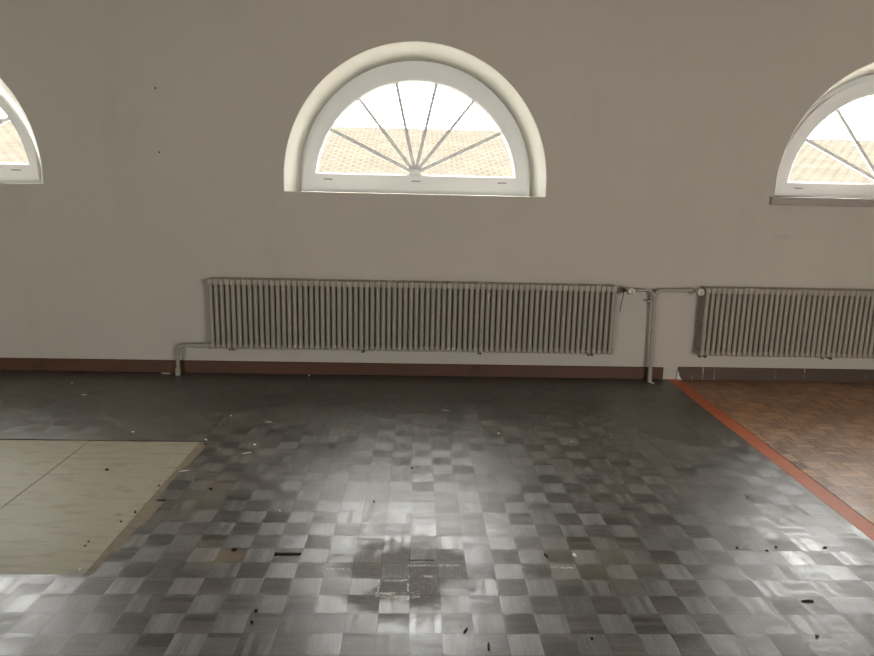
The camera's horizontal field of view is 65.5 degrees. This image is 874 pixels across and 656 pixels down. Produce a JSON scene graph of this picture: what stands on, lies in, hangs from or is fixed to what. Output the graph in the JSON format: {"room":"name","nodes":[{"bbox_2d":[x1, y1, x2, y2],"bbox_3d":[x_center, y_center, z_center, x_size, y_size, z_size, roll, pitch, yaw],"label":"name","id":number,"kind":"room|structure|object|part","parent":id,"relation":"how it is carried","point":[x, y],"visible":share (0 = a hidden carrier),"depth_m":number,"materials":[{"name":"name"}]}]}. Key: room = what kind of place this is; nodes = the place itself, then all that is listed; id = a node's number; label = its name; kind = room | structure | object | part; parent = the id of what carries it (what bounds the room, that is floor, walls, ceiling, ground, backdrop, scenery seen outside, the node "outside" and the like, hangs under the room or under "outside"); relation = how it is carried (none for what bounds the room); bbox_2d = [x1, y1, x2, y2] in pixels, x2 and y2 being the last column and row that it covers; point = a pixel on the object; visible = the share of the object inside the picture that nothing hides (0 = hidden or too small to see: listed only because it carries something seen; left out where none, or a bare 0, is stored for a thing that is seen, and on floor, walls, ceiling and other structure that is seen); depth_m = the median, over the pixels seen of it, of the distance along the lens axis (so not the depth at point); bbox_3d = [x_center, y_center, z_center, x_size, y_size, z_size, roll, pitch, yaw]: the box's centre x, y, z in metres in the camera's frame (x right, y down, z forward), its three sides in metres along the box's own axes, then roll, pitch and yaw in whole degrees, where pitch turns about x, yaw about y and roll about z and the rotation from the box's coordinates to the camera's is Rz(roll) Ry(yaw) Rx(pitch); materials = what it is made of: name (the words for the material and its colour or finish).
{"room":"empty hall","nodes":[
{"label":"empty hall","id":0,"kind":"room"},
{"bbox_2d":[0,0,873,380],"bbox_3d":[0.832,-1.309,5.799,15.000,3.550,0.460,1,11,-2],"label":"wall","id":1,"kind":"structure","parent":0,"point":[656,134],"depth_m":5.54,"materials":[{"name":"beige paint"}]},
{"bbox_2d":[0,79,42,182],"bbox_3d":[-4.238,-1.766,5.603,1.968,1.083,0.142,1,11,-2],"label":"window","id":2,"kind":"structure","parent":1,"relation":"in","point":[31,172],"depth_m":5.65,"materials":[{"name":"white paint"}]},
{"bbox_2d":[0,357,663,378],"bbox_3d":[-2.213,0.326,5.790,8.368,0.104,0.018,1,11,-2],"label":"baseboard","id":3,"kind":"structure","parent":1,"relation":"attached to","point":[42,364],"depth_m":5.83,"materials":[{"name":"brown wood"}]},
{"bbox_2d":[201,277,616,355],"bbox_3d":[-0.216,-0.079,5.702,3.431,0.629,0.150,1,11,-2],"label":"radiator","id":4,"kind":"object","parent":1,"relation":"attached to","point":[251,313],"visible":1,"depth_m":5.64,"materials":[{"name":"grey metal"}]},
{"bbox_2d":[301,61,529,195],"bbox_3d":[-0.172,-1.688,5.755,1.968,1.083,0.111,1,11,-2],"label":"window","id":5,"kind":"structure","parent":1,"relation":"in","point":[396,73],"depth_m":5.74,"materials":[{"name":"white paint"}]},
{"bbox_2d":[635,288,691,381],"bbox_3d":[1.897,0.057,5.816,0.496,0.812,0.102,1,11,-2],"label":"riser pipe","id":6,"kind":"object","parent":1,"relation":"attached to","point":[654,294],"visible":1,"depth_m":5.74,"materials":[{"name":"grey metal"}]},
{"bbox_2d":[620,287,634,309],"bbox_3d":[1.595,-0.236,5.675,0.121,0.218,0.122,1,11,-2],"label":"radiator valve","id":7,"kind":"object","parent":6,"relation":"attached to","point":[630,290],"visible":1,"depth_m":5.62,"materials":[{"name":"white metal"}]},
{"bbox_3d":[1.608,-0.305,5.634,0.066,0.065,0.056,1,11,-2],"label":"knob","id":8,"kind":"part","parent":7,"relation":"part of","materials":[{"name":"beige plastic"}]},
{"bbox_2d":[678,367,873,381],"bbox_3d":[5.049,0.440,6.028,5.900,0.110,0.018,1,11,-2],"label":"baseboard","id":9,"kind":"structure","parent":1,"relation":"attached to","point":[690,373],"depth_m":5.95,"materials":[{"name":"grey paint"}]},
{"bbox_2d":[694,286,873,359],"bbox_3d":[3.919,-0.012,5.837,3.379,0.629,0.150,1,11,-2],"label":"radiator","id":10,"kind":"object","parent":1,"relation":"attached to","point":[828,323],"visible":1,"depth_m":5.74,"materials":[{"name":"grey metal"}]},
{"bbox_2d":[690,288,704,295],"bbox_3d":[2.187,-0.304,5.679,0.102,0.065,0.122,1,11,-2],"label":"radiator valve","id":11,"kind":"object","parent":10,"relation":"attached to","point":[699,291],"visible":1,"depth_m":5.63,"materials":[{"name":"grey paint"}]},
{"bbox_3d":[2.187,-0.299,5.653,0.066,0.065,0.056,1,11,-2],"label":"knob","id":12,"kind":"part","parent":11,"relation":"part of","materials":[{"name":"beige plastic"}]},
{"bbox_2d":[769,75,873,206],"bbox_3d":[3.890,-1.590,5.752,2.224,1.124,0.390,1,11,-2],"label":"window","id":13,"kind":"structure","parent":1,"relation":"in","point":[787,192],"depth_m":5.81,"materials":[{"name":"white paint"}]},
{"bbox_3d":[3.879,-1.071,5.817,2.224,0.080,0.315,1,11,-2],"label":"sill","id":14,"kind":"part","parent":13,"relation":"part of","materials":[{"name":"white paint"}]},
{"bbox_3d":[3.885,-1.642,5.909,1.968,1.083,0.063,1,11,-2],"label":"frame","id":15,"kind":"part","parent":13,"relation":"part of","materials":[{"name":"white paint"}]},
{"bbox_2d":[0,370,873,655],"bbox_3d":[0.928,1.354,1.558,15.000,0.120,8.900,1,11,-2],"label":"floor","id":16,"kind":"structure","parent":0,"point":[654,497],"depth_m":3.29,"materials":[{"name":"grey tile"}]},
{"bbox_2d":[0,440,88,508],"bbox_3d":[-2.831,0.840,3.461,1.388,0.006,1.515,1,11,-2],"label":"floor panel","id":17,"kind":"object","parent":16,"relation":"on","point":[23,463],"visible":1,"depth_m":3.90,"materials":[{"name":"beige wood"}]},
{"bbox_2d":[0,441,198,574],"bbox_3d":[-1.797,0.857,3.495,0.671,0.006,1.515,1,11,-2],"label":"floor panel","id":18,"kind":"object","parent":16,"relation":"on","point":[46,528],"visible":1,"depth_m":3.37,"materials":[{"name":"beige wood"}]},
{"bbox_2d":[84,442,205,574],"bbox_3d":[-1.418,0.864,3.507,0.084,0.006,1.515,1,11,-2],"label":"residue","id":19,"kind":"object","parent":16,"relation":"on","point":[152,505],"visible":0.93,"depth_m":3.28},
{"bbox_2d":[175,342,210,375],"bbox_3d":[-2.045,0.257,5.707,0.309,0.286,0.058,1,11,-2],"label":"pipe","id":20,"kind":"object","parent":16,"relation":"on","point":[197,345],"visible":0.99,"depth_m":5.68,"materials":[{"name":"grey metal"}]},
{"bbox_2d":[668,379,873,540],"bbox_3d":[2.098,1.299,1.684,0.111,0.010,8.704,1,11,-1],"label":"trim","id":21,"kind":"structure","parent":16,"relation":"on","point":[836,504],"depth_m":4.06,"materials":[{"name":"brown wood"}]},
{"label":"outside","id":22,"kind":"structure","parent":0,"visible":0},
{"bbox_3d":[-1.099,-4.614,35.757,120.000,0.200,59.400,1,11,-2],"label":"ground","id":23,"kind":"structure","parent":22,"visible":0},
{"bbox_2d":[0,118,873,195],"bbox_3d":[-0.609,-3.935,20.484,70.000,4.628,9.640,1,11,-2],"label":"neighbouring building","id":24,"kind":"structure","parent":23,"relation":"on","point":[338,155],"depth_m":20.29,"materials":[{"name":"tile"}]}
]}

